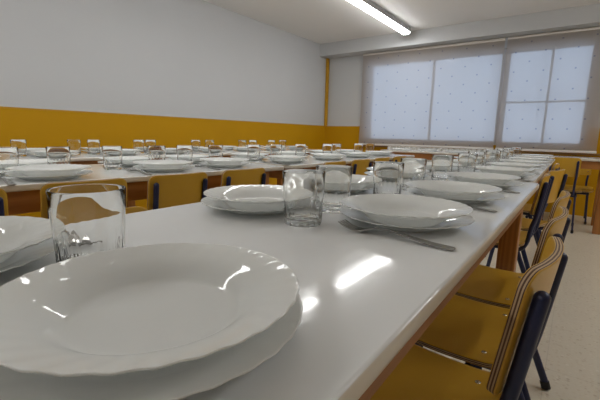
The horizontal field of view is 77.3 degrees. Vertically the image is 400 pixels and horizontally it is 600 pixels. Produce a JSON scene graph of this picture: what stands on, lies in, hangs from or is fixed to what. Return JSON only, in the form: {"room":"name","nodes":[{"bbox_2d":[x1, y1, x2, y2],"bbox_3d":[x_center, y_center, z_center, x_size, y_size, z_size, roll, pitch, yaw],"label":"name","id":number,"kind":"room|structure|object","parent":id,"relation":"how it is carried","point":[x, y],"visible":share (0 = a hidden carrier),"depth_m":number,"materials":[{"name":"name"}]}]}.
{"room":"eatery","nodes":[
{"label":"eatery","id":0,"kind":"room"},
{"bbox_2d":[0,0,325,217],"bbox_3d":[-2.991,-0.636,1.705,0.150,2.236,11.330,8,12,35],"label":"wall","id":1,"kind":"structure","parent":0,"point":[203,59],"depth_m":3.62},
{"bbox_2d":[0,106,325,126],"bbox_3d":[-2.932,-0.509,1.681,0.004,0.012,11.330,8,12,35],"label":"trim","id":2,"kind":"structure","parent":1,"relation":"attached to","point":[0,106],"depth_m":3.51,"materials":[{"name":"orange paint"}]},
{"bbox_2d":[324,58,329,125],"bbox_3d":[0.433,-1.733,6.060,0.041,1.055,0.045,8,12,35],"label":"trim","id":3,"kind":"structure","parent":1,"relation":"attached to","point":[327,59],"depth_m":6.04,"materials":[{"name":"orange paint"}]},
{"bbox_2d":[204,0,599,43],"bbox_3d":[-0.580,-1.444,-0.154,6.000,0.100,11.730,8,12,35],"label":"ceiling","id":4,"kind":"structure","parent":0,"point":[318,21],"depth_m":4.26,"materials":[{"name":"paint"}]},
{"bbox_2d":[347,0,410,34],"bbox_3d":[0.915,-2.078,4.219,0.110,0.085,1.550,8,12,35],"label":"ceiling lamp","id":5,"kind":"object","parent":4,"relation":"attached to","point":[368,6],"visible":1,"depth_m":4.17,"materials":[{"name":"grey"}]},
{"bbox_2d":[320,3,599,216],"bbox_3d":[2.724,-0.998,4.522,6.000,2.236,0.485,8,12,35],"label":"wall","id":6,"kind":"structure","parent":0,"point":[345,73],"depth_m":4.88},
{"bbox_2d":[358,37,506,149],"bbox_3d":[1.690,-1.399,5.133,1.897,1.334,0.057,8,12,35],"label":"roller blind","id":7,"kind":"object","parent":6,"relation":"attached to","point":[447,95],"visible":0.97,"depth_m":5.04,"materials":[{"name":"fabric"}]},
{"bbox_2d":[493,49,506,144],"bbox_3d":[1.802,-1.390,5.256,1.850,1.165,0.058,8,12,35],"label":"window","id":8,"kind":"structure","parent":6,"relation":"attached to","point":[505,51],"depth_m":4.72,"materials":[{"name":"silver metal"}]},
{"bbox_2d":[495,26,599,153],"bbox_3d":[2.862,-1.225,4.288,0.998,1.334,0.057,8,12,35],"label":"roller blind","id":9,"kind":"object","parent":6,"relation":"attached to","point":[550,100],"visible":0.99,"depth_m":4.26,"materials":[{"name":"fabric"}]},
{"bbox_2d":[423,212,599,399],"bbox_3d":[-0.632,0.857,0.247,6.000,0.100,11.730,8,12,35],"label":"floor","id":10,"kind":"structure","parent":0,"point":[568,348],"depth_m":1.73,"materials":[{"name":"tile"}]},
{"bbox_2d":[0,188,8,215],"bbox_3d":[-1.001,0.300,1.071,0.413,0.698,0.322,9,13,39],"label":"chair","id":11,"kind":"object","parent":10,"relation":"on","point":[3,195],"visible":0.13,"depth_m":1.00,"materials":[{"name":"yellow laminate"}]},
{"bbox_2d":[40,178,126,218],"bbox_3d":[-0.792,0.261,1.320,0.413,0.698,0.322,9,13,39],"label":"chair","id":12,"kind":"object","parent":10,"relation":"on","point":[119,181],"visible":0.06,"depth_m":1.10,"materials":[{"name":"yellow laminate"}]},
{"bbox_2d":[19,152,176,206],"bbox_3d":[-1.677,0.091,2.204,0.600,0.690,1.900,8,12,35],"label":"table","id":13,"kind":"object","parent":10,"relation":"on","point":[84,158],"visible":0.16,"depth_m":2.26,"materials":[{"name":"white laminate"}]},
{"bbox_2d":[10,140,26,156],"bbox_3d":[-1.623,-0.300,2.165,0.077,0.095,0.077,5,11,21],"label":"tumbler","id":14,"kind":"object","parent":13,"relation":"on","point":[21,144],"visible":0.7,"depth_m":2.14,"materials":[{"name":"clear glass"}]},
{"bbox_2d":[30,153,78,157],"bbox_3d":[-1.434,-0.261,2.194,0.244,0.019,0.244,4,10,13],"label":"dinner plate","id":15,"kind":"object","parent":13,"relation":"on","point":[34,154],"visible":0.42,"depth_m":2.16,"materials":[{"name":"white ceramic"}]},
{"bbox_2d":[30,150,76,154],"bbox_3d":[-1.434,-0.272,2.192,0.238,0.032,0.238,3,10,9],"label":"plate","id":16,"kind":"object","parent":15,"relation":"on","point":[40,152],"visible":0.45,"depth_m":2.17,"materials":[{"name":"white ceramic"}]},
{"bbox_2d":[67,140,80,154],"bbox_3d":[-1.454,-0.340,2.417,0.077,0.095,0.077,7,11,29],"label":"tumbler","id":17,"kind":"object","parent":13,"relation":"on","point":[73,144],"visible":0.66,"depth_m":2.39,"materials":[{"name":"clear glass"}]},
{"bbox_2d":[87,140,99,154],"bbox_3d":[-1.374,-0.353,2.500,0.077,0.095,0.077,-8,13,-42],"label":"tumbler","id":18,"kind":"object","parent":13,"relation":"on","point":[93,146],"visible":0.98,"depth_m":2.47,"materials":[{"name":"clear glass"}]},
{"bbox_2d":[133,140,143,152],"bbox_3d":[-1.191,-0.396,2.771,0.077,0.095,0.077,3,10,11],"label":"tumbler","id":19,"kind":"object","parent":13,"relation":"on","point":[137,144],"visible":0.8,"depth_m":2.74,"materials":[{"name":"clear glass"}]},
{"bbox_2d":[145,140,155,152],"bbox_3d":[-1.130,-0.406,2.840,0.077,0.095,0.077,-3,11,-21],"label":"tumbler","id":20,"kind":"object","parent":13,"relation":"on","point":[147,142],"visible":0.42,"depth_m":2.81,"materials":[{"name":"clear glass"}]},
{"bbox_2d":[125,206,147,213],"bbox_3d":[-0.289,0.384,0.709,0.413,0.687,0.322,8,12,35],"label":"chair","id":21,"kind":"object","parent":10,"relation":"on","point":[134,209],"visible":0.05,"depth_m":0.82,"materials":[{"name":"yellow laminate"}]},
{"bbox_2d":[0,161,283,214],"bbox_3d":[-0.931,0.237,1.465,0.600,0.690,1.900,10,13,40],"label":"table","id":22,"kind":"object","parent":10,"relation":"on","point":[23,197],"visible":0.3,"depth_m":1.36,"materials":[{"name":"white laminate"}]},
{"bbox_2d":[0,147,18,176],"bbox_3d":[-0.992,-0.129,1.263,0.077,0.095,0.077,4,10,17],"label":"tumbler","id":23,"kind":"object","parent":22,"relation":"on","point":[9,156],"visible":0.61,"depth_m":1.24,"materials":[{"name":"clear glass"}]},
{"bbox_2d":[5,169,92,180],"bbox_3d":[-0.827,-0.083,1.249,0.244,0.019,0.244,6,11,23],"label":"dinner plate","id":24,"kind":"object","parent":22,"relation":"on","point":[81,172],"visible":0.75,"depth_m":1.19,"materials":[{"name":"white ceramic"}]},
{"bbox_2d":[5,164,90,175],"bbox_3d":[-0.830,-0.095,1.250,0.238,0.032,0.238,9,13,39],"label":"plate","id":25,"kind":"object","parent":24,"relation":"on","point":[40,169],"visible":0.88,"depth_m":1.24,"materials":[{"name":"white ceramic"}]},
{"bbox_2d":[45,146,70,163],"bbox_3d":[-0.895,-0.149,1.392,0.077,0.095,0.077,0,10,-7],"label":"tumbler","id":26,"kind":"object","parent":22,"relation":"on","point":[56,154],"visible":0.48,"depth_m":1.36,"materials":[{"name":"clear glass"}]},
{"bbox_2d":[101,146,121,169],"bbox_3d":[-0.777,-0.175,1.556,0.077,0.095,0.077,2,10,3],"label":"tumbler","id":27,"kind":"object","parent":22,"relation":"on","point":[112,155],"visible":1,"depth_m":1.53,"materials":[{"name":"clear glass"}]},
{"bbox_2d":[98,161,139,166],"bbox_3d":[-0.810,-0.171,1.757,0.244,0.019,0.244,5,10,19],"label":"dinner plate","id":28,"kind":"object","parent":22,"relation":"on","point":[127,164],"visible":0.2,"depth_m":1.68,"materials":[{"name":"white ceramic"}]},
{"bbox_2d":[98,156,148,163],"bbox_3d":[-0.810,-0.182,1.755,0.238,0.032,0.238,6,11,25],"label":"plate","id":29,"kind":"object","parent":28,"relation":"on","point":[125,159],"visible":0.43,"depth_m":1.74,"materials":[{"name":"white ceramic"}]},
{"bbox_2d":[147,146,165,159],"bbox_3d":[-0.650,-0.198,1.704,0.077,0.095,0.077,1,10,-3],"label":"tumbler","id":30,"kind":"object","parent":22,"relation":"on","point":[154,152],"visible":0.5,"depth_m":1.67,"materials":[{"name":"clear glass"}]},
{"bbox_2d":[133,164,194,171],"bbox_3d":[-0.567,-0.133,1.569,0.244,0.019,0.244,6,11,23],"label":"dinner plate","id":31,"kind":"object","parent":22,"relation":"on","point":[186,166],"visible":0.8,"depth_m":1.50,"materials":[{"name":"white ceramic"}]},
{"bbox_2d":[133,160,192,168],"bbox_3d":[-0.569,-0.144,1.569,0.238,0.032,0.238,5,10,18],"label":"plate","id":32,"kind":"object","parent":31,"relation":"on","point":[151,164],"visible":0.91,"depth_m":1.56,"materials":[{"name":"white ceramic"}]},
{"bbox_2d":[165,158,202,163],"bbox_3d":[-0.606,-0.210,2.007,0.244,0.019,0.244,4,10,16],"label":"dinner plate","id":33,"kind":"object","parent":22,"relation":"on","point":[196,161],"visible":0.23,"depth_m":1.96,"materials":[{"name":"white ceramic"}]},
{"bbox_2d":[166,155,208,160],"bbox_3d":[-0.606,-0.221,2.005,0.238,0.032,0.238,4,10,16],"label":"plate","id":34,"kind":"object","parent":33,"relation":"on","point":[173,157],"visible":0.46,"depth_m":1.97,"materials":[{"name":"white ceramic"}]},
{"bbox_2d":[176,145,192,164],"bbox_3d":[-0.562,-0.218,1.829,0.077,0.095,0.077,0,10,-9],"label":"tumbler","id":35,"kind":"object","parent":22,"relation":"on","point":[184,152],"visible":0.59,"depth_m":1.80,"materials":[{"name":"clear glass"}]},
{"bbox_2d":[208,145,222,157],"bbox_3d":[-0.443,-0.240,1.973,0.077,0.095,0.077,-5,12,-31],"label":"tumbler","id":36,"kind":"object","parent":22,"relation":"on","point":[213,150],"visible":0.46,"depth_m":1.94,"materials":[{"name":"clear glass"}]},
{"bbox_2d":[199,161,250,167],"bbox_3d":[-0.362,-0.172,1.819,0.244,0.019,0.244,-5,11,-30],"label":"dinner plate","id":37,"kind":"object","parent":22,"relation":"on","point":[204,162],"visible":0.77,"depth_m":1.75,"materials":[{"name":"white ceramic"}]},
{"bbox_2d":[200,157,248,164],"bbox_3d":[-0.365,-0.183,1.819,0.238,0.032,0.238,-4,11,-27],"label":"plate","id":38,"kind":"object","parent":37,"relation":"on","point":[215,160],"visible":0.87,"depth_m":1.79,"materials":[{"name":"white ceramic"}]},
{"bbox_3d":[-1.071,-0.121,1.437,0.244,0.019,0.244,-1,10,-14],"label":"dinner plate","id":39,"kind":"object","parent":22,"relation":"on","visible":0},
{"bbox_2d":[19,159,47,165],"bbox_3d":[-1.071,-0.132,1.435,0.238,0.032,0.238,9,13,39],"label":"plate","id":40,"kind":"object","parent":39,"relation":"on","point":[21,161],"visible":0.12,"depth_m":1.52,"materials":[{"name":"white ceramic"}]},
{"bbox_2d":[147,172,207,209],"bbox_3d":[-0.584,0.223,1.567,0.413,0.698,0.322,9,13,39],"label":"chair","id":41,"kind":"object","parent":10,"relation":"on","point":[168,190],"visible":0.18,"depth_m":1.39,"materials":[{"name":"yellow laminate"}]},
{"bbox_2d":[221,167,265,186],"bbox_3d":[-0.375,0.184,1.815,0.413,0.698,0.322,9,13,39],"label":"chair","id":42,"kind":"object","parent":10,"relation":"on","point":[253,176],"visible":0.19,"depth_m":1.63,"materials":[{"name":"yellow laminate"}]},
{"bbox_2d":[193,148,319,185],"bbox_3d":[-0.530,-0.146,3.713,0.600,0.690,1.860,8,12,35],"label":"table","id":43,"kind":"object","parent":10,"relation":"on","point":[227,153],"visible":0.11,"depth_m":3.40,"materials":[{"name":"white laminate"}]},
{"bbox_2d":[191,140,199,151],"bbox_3d":[-0.886,-0.461,3.185,0.077,0.095,0.077,7,11,29],"label":"tumbler","id":44,"kind":"object","parent":43,"relation":"on","point":[195,143],"visible":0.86,"depth_m":3.15,"materials":[{"name":"clear glass"}]},
{"bbox_2d":[0,174,538,399],"bbox_3d":[0.123,0.353,0.932,0.600,0.690,1.820,8,12,35],"label":"table","id":45,"kind":"object","parent":10,"relation":"on","point":[367,297],"visible":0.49,"depth_m":0.45,"materials":[{"name":"white laminate"}]},
{"bbox_2d":[0,238,54,272],"bbox_3d":[-0.412,0.069,0.428,0.244,0.019,0.244,-1,10,-15],"label":"dinner plate","id":46,"kind":"object","parent":45,"relation":"on","point":[25,256],"visible":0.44,"depth_m":0.45,"materials":[{"name":"white ceramic"}]},
{"bbox_2d":[0,216,51,263],"bbox_3d":[-0.408,0.059,0.424,0.238,0.032,0.238,1,10,-2],"label":"plate","id":47,"kind":"object","parent":46,"relation":"on","point":[17,233],"visible":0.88,"depth_m":0.49,"materials":[{"name":"white ceramic"}]},
{"bbox_2d":[45,184,125,262],"bbox_3d":[-0.239,0.034,0.427,0.077,0.095,0.077,7,11,29],"label":"tumbler","id":48,"kind":"object","parent":45,"relation":"on","point":[85,219],"visible":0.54,"depth_m":0.40,"materials":[{"name":"clear glass"}]},
{"bbox_2d":[0,293,302,399],"bbox_3d":[-0.120,0.096,0.312,0.244,0.019,0.244,2,10,3],"label":"dinner plate","id":49,"kind":"object","parent":45,"relation":"on","point":[178,381],"visible":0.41,"depth_m":0.23,"materials":[{"name":"white ceramic"}]},
{"bbox_2d":[0,243,298,376],"bbox_3d":[-0.120,0.085,0.312,0.238,0.032,0.238,-1,10,-16],"label":"plate","id":50,"kind":"object","parent":49,"relation":"on","point":[117,311],"visible":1,"depth_m":0.31,"materials":[{"name":"white ceramic"}]},
{"bbox_2d":[201,197,283,214],"bbox_3d":[-0.091,0.008,0.820,0.244,0.019,0.244,-2,10,-19],"label":"dinner plate","id":51,"kind":"object","parent":45,"relation":"on","point":[207,201],"visible":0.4,"depth_m":0.75,"materials":[{"name":"white ceramic"}]},
{"bbox_2d":[203,184,283,210],"bbox_3d":[-0.087,-0.002,0.816,0.238,0.032,0.238,-2,10,-18],"label":"plate","id":52,"kind":"object","parent":51,"relation":"on","point":[258,197],"visible":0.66,"depth_m":0.85,"materials":[{"name":"white ceramic"}]},
{"bbox_2d":[282,169,325,226],"bbox_3d":[0.006,-0.005,0.679,0.077,0.095,0.077,-8,13,-42],"label":"tumbler","id":53,"kind":"object","parent":45,"relation":"on","point":[303,189],"visible":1,"depth_m":0.65,"materials":[{"name":"clear glass"}]},
{"bbox_2d":[316,165,352,212],"bbox_3d":[0.072,-0.025,0.804,0.077,0.095,0.077,4,10,18],"label":"tumbler","id":54,"kind":"object","parent":45,"relation":"on","point":[338,178],"visible":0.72,"depth_m":0.77,"materials":[{"name":"clear glass"}]},
{"bbox_2d":[350,183,372,192],"bbox_3d":[0.119,-0.041,1.130,0.244,0.019,0.244,-2,10,-18],"label":"dinner plate","id":55,"kind":"object","parent":45,"relation":"on","point":[369,186],"visible":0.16,"depth_m":1.06,"materials":[{"name":"white ceramic"}]},
{"bbox_2d":[351,174,372,188],"bbox_3d":[0.122,-0.052,1.126,0.238,0.032,0.238,-8,13,-43],"label":"plate","id":56,"kind":"object","parent":55,"relation":"on","point":[358,181],"visible":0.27,"depth_m":1.16,"materials":[{"name":"white ceramic"}]},
{"bbox_2d":[373,161,404,193],"bbox_3d":[0.224,-0.049,0.959,0.077,0.095,0.077,7,12,31],"label":"tumbler","id":57,"kind":"object","parent":45,"relation":"on","point":[387,175],"visible":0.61,"depth_m":0.93,"materials":[{"name":"clear glass"}]},
{"bbox_2d":[338,219,454,250],"bbox_3d":[0.148,0.054,0.601,0.195,0.012,0.024,9,13,39],"label":"fork","id":58,"kind":"object","parent":45,"relation":"on","point":[350,226],"visible":1,"depth_m":0.59,"materials":[{"name":"silver metal"}]},
{"bbox_2d":[340,206,474,231],"bbox_3d":[0.199,0.033,0.717,0.244,0.019,0.244,-8,14,-44],"label":"dinner plate","id":59,"kind":"object","parent":45,"relation":"on","point":[454,222],"visible":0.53,"depth_m":0.67,"materials":[{"name":"white ceramic"}]},
{"bbox_2d":[341,194,472,227],"bbox_3d":[0.197,0.022,0.712,0.238,0.032,0.238,-3,11,-24],"label":"plate","id":60,"kind":"object","parent":59,"relation":"on","point":[401,210],"visible":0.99,"depth_m":0.74,"materials":[{"name":"white ceramic"}]},
{"bbox_2d":[400,158,426,190],"bbox_3d":[0.344,-0.079,1.146,0.080,0.095,0.080,5,10,19],"label":"tumbler","id":61,"kind":"object","parent":45,"relation":"on","point":[414,168],"visible":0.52,"depth_m":1.11,"materials":[{"name":"clear glass"}]},
{"bbox_2d":[431,155,453,180],"bbox_3d":[0.539,-0.123,1.425,0.077,0.095,0.077,-2,10,-20],"label":"tumbler","id":62,"kind":"object","parent":45,"relation":"on","point":[441,164],"visible":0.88,"depth_m":1.40,"materials":[{"name":"clear glass"}]},
{"bbox_2d":[406,187,504,203],"bbox_3d":[0.411,-0.013,1.005,0.244,0.019,0.244,-7,13,-39],"label":"dinner plate","id":63,"kind":"object","parent":45,"relation":"on","point":[490,196],"visible":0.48,"depth_m":0.95,"materials":[{"name":"white ceramic"}]},
{"bbox_2d":[405,180,501,199],"bbox_3d":[0.402,-0.023,0.998,0.238,0.032,0.238,3,10,8],"label":"plate","id":64,"kind":"object","parent":63,"relation":"on","point":[435,188],"visible":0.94,"depth_m":1.03,"materials":[{"name":"white ceramic"}]},
{"bbox_2d":[446,177,523,188],"bbox_3d":[0.636,-0.059,1.301,0.244,0.019,0.244,8,12,33],"label":"dinner plate","id":65,"kind":"object","parent":45,"relation":"on","point":[512,182],"visible":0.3,"depth_m":1.28,"materials":[{"name":"white ceramic"}]},
{"bbox_2d":[445,172,520,184],"bbox_3d":[0.630,-0.071,1.304,0.238,0.032,0.238,3,10,12],"label":"plate","id":66,"kind":"object","parent":65,"relation":"on","point":[473,177],"visible":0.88,"depth_m":1.30,"materials":[{"name":"white ceramic"}]},
{"bbox_2d":[244,154,414,178],"bbox_3d":[0.257,0.010,2.920,0.600,0.690,1.800,9,12,36],"label":"table","id":67,"kind":"object","parent":10,"relation":"on","point":[311,163],"visible":0.2,"depth_m":2.20,"materials":[{"name":"white laminate"}]},
{"bbox_2d":[230,155,267,159],"bbox_3d":[-0.316,-0.266,2.366,0.244,0.019,0.244,7,11,30],"label":"dinner plate","id":68,"kind":"object","parent":67,"relation":"on","point":[234,156],"visible":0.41,"depth_m":2.32,"materials":[{"name":"white ceramic"}]},
{"bbox_2d":[231,153,267,157],"bbox_3d":[-0.316,-0.277,2.365,0.238,0.032,0.238,-2,10,-16],"label":"plate","id":69,"kind":"object","parent":68,"relation":"on","point":[236,154],"visible":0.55,"depth_m":2.32,"materials":[{"name":"white ceramic"}]},
{"bbox_2d":[247,145,259,160],"bbox_3d":[-0.272,-0.276,2.202,0.077,0.095,0.077,2,10,2],"label":"tumbler","id":70,"kind":"object","parent":67,"relation":"on","point":[253,151],"visible":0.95,"depth_m":2.17,"materials":[{"name":"clear glass"}]},
{"bbox_2d":[270,144,281,157],"bbox_3d":[-0.151,-0.297,2.338,0.077,0.095,0.077,6,11,25],"label":"tumbler","id":71,"kind":"object","parent":67,"relation":"on","point":[275,149],"visible":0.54,"depth_m":2.31,"materials":[{"name":"clear glass"}]},
{"bbox_2d":[267,158,307,162],"bbox_3d":[-0.072,-0.228,2.179,0.244,0.019,0.244,8,12,36],"label":"dinner plate","id":72,"kind":"object","parent":67,"relation":"on","point":[271,159],"visible":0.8,"depth_m":2.10,"materials":[{"name":"white ceramic"}]},
{"bbox_2d":[267,155,306,160],"bbox_3d":[-0.075,-0.239,2.179,0.238,0.032,0.238,-5,12,-31],"label":"plate","id":73,"kind":"object","parent":72,"relation":"on","point":[275,157],"visible":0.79,"depth_m":2.12,"materials":[{"name":"white ceramic"}]},
{"bbox_2d":[295,144,305,158],"bbox_3d":[0.003,-0.332,2.557,0.077,0.095,0.077,-6,12,-34],"label":"tumbler","id":74,"kind":"object","parent":67,"relation":"on","point":[300,149],"visible":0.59,"depth_m":2.53,"materials":[{"name":"clear glass"}]},
{"bbox_2d":[322,144,332,152],"bbox_3d":[0.206,-0.374,2.828,0.077,0.095,0.077,1,10,0],"label":"tumbler","id":75,"kind":"object","parent":67,"relation":"on","point":[327,148],"visible":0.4,"depth_m":2.79,"materials":[{"name":"clear glass"}]},
{"bbox_2d":[310,156,345,159],"bbox_3d":[0.189,-0.283,2.529,0.244,0.019,0.244,0,10,-8],"label":"dinner plate","id":76,"kind":"object","parent":67,"relation":"on","point":[340,157],"visible":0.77,"depth_m":2.45,"materials":[{"name":"white ceramic"}]},
{"bbox_2d":[310,153,344,157],"bbox_3d":[0.185,-0.294,2.529,0.238,0.032,0.238,6,11,24],"label":"plate","id":77,"kind":"object","parent":76,"relation":"on","point":[323,155],"visible":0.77,"depth_m":2.48,"materials":[{"name":"white ceramic"}]},
{"bbox_2d":[332,144,340,153],"bbox_3d":[0.279,-0.386,2.905,0.077,0.095,0.077,-2,10,-16],"label":"tumbler","id":78,"kind":"object","parent":67,"relation":"on","point":[336,148],"visible":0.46,"depth_m":2.87,"materials":[{"name":"clear glass"}]},
{"bbox_2d":[354,144,362,151],"bbox_3d":[0.499,-0.433,3.204,0.077,0.095,0.077,2,10,7],"label":"tumbler","id":79,"kind":"object","parent":67,"relation":"on","point":[357,147],"visible":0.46,"depth_m":3.17,"materials":[{"name":"clear glass"}]},
{"bbox_2d":[344,154,373,157],"bbox_3d":[0.437,-0.336,2.863,0.244,0.019,0.244,3,10,9],"label":"dinner plate","id":80,"kind":"object","parent":67,"relation":"on","point":[351,156],"visible":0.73,"depth_m":2.79,"materials":[{"name":"white ceramic"}]},
{"bbox_2d":[342,152,371,155],"bbox_3d":[0.434,-0.347,2.864,0.238,0.032,0.238,3,10,12],"label":"plate","id":81,"kind":"object","parent":80,"relation":"on","point":[346,153],"visible":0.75,"depth_m":2.79,"materials":[{"name":"white ceramic"}]},
{"bbox_2d":[369,153,392,155],"bbox_3d":[0.674,-0.386,3.182,0.244,0.019,0.244,-2,11,-20],"label":"dinner plate","id":82,"kind":"object","parent":67,"relation":"on","point":[389,153],"visible":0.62,"depth_m":3.10,"materials":[{"name":"white ceramic"}]},
{"bbox_2d":[366,151,391,153],"bbox_3d":[0.671,-0.397,3.182,0.238,0.032,0.238,-8,13,-42],"label":"plate","id":83,"kind":"object","parent":82,"relation":"on","point":[372,152],"visible":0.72,"depth_m":3.11,"materials":[{"name":"white ceramic"}]},
{"bbox_2d":[323,161,345,164],"bbox_3d":[0.075,0.091,2.407,0.413,0.698,0.322,9,12,37],"label":"chair","id":84,"kind":"object","parent":10,"relation":"on","point":[336,162],"visible":0.04,"depth_m":2.23,"materials":[{"name":"yellow laminate"}]},
{"bbox_2d":[351,159,371,174],"bbox_3d":[0.277,0.049,2.678,0.413,0.698,0.322,9,12,37],"label":"chair","id":85,"kind":"object","parent":10,"relation":"on","point":[359,166],"visible":0.2,"depth_m":2.50,"materials":[{"name":"yellow laminate"}]},
{"bbox_2d":[387,146,485,161],"bbox_3d":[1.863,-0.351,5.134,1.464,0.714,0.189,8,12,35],"label":"table","id":86,"kind":"object","parent":10,"relation":"on","point":[389,147],"visible":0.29,"depth_m":5.01,"materials":[{"name":"white laminate"}]},
{"bbox_2d":[370,236,567,399],"bbox_3d":[0.213,0.393,0.694,0.413,0.698,0.322,9,13,39],"label":"chair","id":87,"kind":"object","parent":10,"relation":"on","point":[422,374],"visible":0.73,"depth_m":0.53,"materials":[{"name":"yellow wood"}]},
{"bbox_2d":[380,149,599,234],"bbox_3d":[2.062,-0.175,4.217,2.300,0.690,0.560,8,12,35],"label":"table","id":88,"kind":"object","parent":10,"relation":"on","point":[587,162],"visible":0.44,"depth_m":3.76,"materials":[{"name":"white laminate"}]},
{"bbox_2d":[425,159,554,219],"bbox_3d":[1.340,0.085,2.628,0.600,0.690,2.340,8,12,35],"label":"table","id":89,"kind":"object","parent":10,"relation":"on","point":[539,173],"visible":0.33,"depth_m":1.87,"materials":[{"name":"white laminate"}]},
{"bbox_2d":[457,153,477,171],"bbox_3d":[0.721,-0.152,1.620,0.077,0.095,0.077,-3,11,-23],"label":"tumbler","id":90,"kind":"object","parent":89,"relation":"on","point":[467,162],"visible":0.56,"depth_m":1.59,"materials":[{"name":"clear glass"}]},
{"bbox_2d":[468,151,484,169],"bbox_3d":[0.872,-0.191,1.859,0.077,0.095,0.077,5,11,22],"label":"tumbler","id":91,"kind":"object","parent":89,"relation":"on","point":[481,155],"visible":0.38,"depth_m":1.82,"materials":[{"name":"clear glass"}]},
{"bbox_2d":[485,150,500,165],"bbox_3d":[1.117,-0.240,2.172,0.077,0.095,0.077,-1,10,-13],"label":"tumbler","id":92,"kind":"object","parent":89,"relation":"on","point":[491,155],"visible":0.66,"depth_m":2.14,"materials":[{"name":"clear glass"}]},
{"bbox_2d":[497,149,509,161],"bbox_3d":[1.363,-0.295,2.520,0.077,0.095,0.077,-3,11,-22],"label":"tumbler","id":93,"kind":"object","parent":89,"relation":"on","point":[505,153],"visible":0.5,"depth_m":2.49,"materials":[{"name":"clear glass"}]},
{"bbox_2d":[475,170,535,177],"bbox_3d":[0.885,-0.112,1.636,0.244,0.019,0.244,4,10,14],"label":"dinner plate","id":94,"kind":"object","parent":89,"relation":"on","point":[525,174],"visible":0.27,"depth_m":1.61,"materials":[{"name":"white ceramic"}]},
{"bbox_2d":[476,166,532,174],"bbox_3d":[0.879,-0.124,1.638,0.238,0.032,0.238,8,12,33],"label":"plate","id":95,"kind":"object","parent":94,"relation":"on","point":[486,169],"visible":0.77,"depth_m":1.62,"materials":[{"name":"white ceramic"}]},
{"bbox_2d":[490,165,540,171],"bbox_3d":[1.106,-0.160,1.941,0.244,0.019,0.244,-2,10,-18],"label":"dinner plate","id":96,"kind":"object","parent":89,"relation":"on","point":[533,168],"visible":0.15,"depth_m":1.92,"materials":[{"name":"white ceramic"}]},
{"bbox_2d":[487,162,539,168],"bbox_3d":[1.100,-0.172,1.944,0.238,0.032,0.238,-3,11,-22],"label":"plate","id":97,"kind":"object","parent":96,"relation":"on","point":[506,164],"visible":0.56,"depth_m":1.95,"materials":[{"name":"white ceramic"}]},
{"bbox_2d":[511,147,521,156],"bbox_3d":[1.799,-0.390,3.123,0.077,0.095,0.077,-7,13,-40],"label":"tumbler","id":98,"kind":"object","parent":89,"relation":"on","point":[517,150],"visible":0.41,"depth_m":3.09,"materials":[{"name":"clear glass"}]},
{"bbox_3d":[1.339,-0.211,2.262,0.244,0.019,0.244,4,10,17],"label":"dinner plate","id":99,"kind":"object","parent":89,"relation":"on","visible":0},
{"bbox_2d":[500,159,543,163],"bbox_3d":[1.333,-0.223,2.265,0.238,0.032,0.238,3,10,12],"label":"plate","id":100,"kind":"object","parent":99,"relation":"on","point":[504,160],"visible":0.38,"depth_m":2.27,"materials":[{"name":"white ceramic"}]},
{"bbox_3d":[1.574,-0.261,2.582,0.244,0.019,0.244,5,10,20],"label":"dinner plate","id":101,"kind":"object","parent":89,"relation":"on","visible":0},
{"bbox_2d":[509,157,547,160],"bbox_3d":[1.568,-0.273,2.584,0.238,0.032,0.238,5,11,22],"label":"plate","id":102,"kind":"object","parent":101,"relation":"on","point":[516,158],"visible":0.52,"depth_m":2.59,"materials":[{"name":"white ceramic"}]},
{"bbox_3d":[1.809,-0.312,2.902,0.244,0.019,0.244,-1,10,-13],"label":"dinner plate","id":103,"kind":"object","parent":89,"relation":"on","visible":0},
{"bbox_2d":[515,155,549,158],"bbox_3d":[1.802,-0.324,2.905,0.238,0.032,0.238,2,10,7],"label":"plate","id":104,"kind":"object","parent":103,"relation":"on","point":[545,157],"visible":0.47,"depth_m":2.92,"materials":[{"name":"white ceramic"}]},
{"bbox_2d":[415,206,570,399],"bbox_3d":[0.419,0.349,0.972,0.413,0.698,0.322,9,13,38],"label":"chair","id":105,"kind":"object","parent":10,"relation":"on","point":[470,331],"visible":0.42,"depth_m":0.90,"materials":[{"name":"yellow wood"}]},
{"bbox_2d":[421,190,570,399],"bbox_3d":[0.624,0.305,1.250,0.413,0.698,0.322,9,12,37],"label":"chair","id":106,"kind":"object","parent":10,"relation":"on","point":[488,285],"visible":0.3,"depth_m":1.21,"materials":[{"name":"yellow laminate"}]},
{"bbox_2d":[493,173,550,272],"bbox_3d":[0.976,0.206,1.863,0.413,0.698,0.322,8,12,35],"label":"chair","id":107,"kind":"object","parent":10,"relation":"on","point":[544,182],"visible":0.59,"depth_m":1.67,"materials":[{"name":"metal"}]},
{"bbox_2d":[486,169,567,270],"bbox_3d":[1.246,0.160,2.164,0.322,0.698,0.413,-7,13,-39],"label":"chair","id":108,"kind":"object","parent":10,"relation":"on","point":[557,178],"visible":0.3,"depth_m":2.02,"materials":[{"name":"yellow laminate"}]},
{"bbox_2d":[523,163,559,245],"bbox_3d":[1.577,0.079,2.671,0.413,0.698,0.322,8,12,35],"label":"chair","id":109,"kind":"object","parent":10,"relation":"on","point":[527,207],"visible":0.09,"depth_m":2.54,"materials":[{"name":"yellow laminate"}]},
{"bbox_2d":[542,157,581,233],"bbox_3d":[2.538,-0.070,3.654,0.322,0.698,0.413,8,12,35],"label":"chair","id":110,"kind":"object","parent":10,"relation":"on","point":[572,166],"visible":0.56,"depth_m":3.47,"materials":[{"name":"yellow laminate"}]},
{"bbox_2d":[560,169,593,224],"bbox_3d":[2.959,-0.105,4.050,0.322,0.649,0.413,8,12,35],"label":"chair","id":111,"kind":"object","parent":10,"relation":"on","point":[586,190],"visible":0.38,"depth_m":4.05,"materials":[{"name":"yellow laminate"}]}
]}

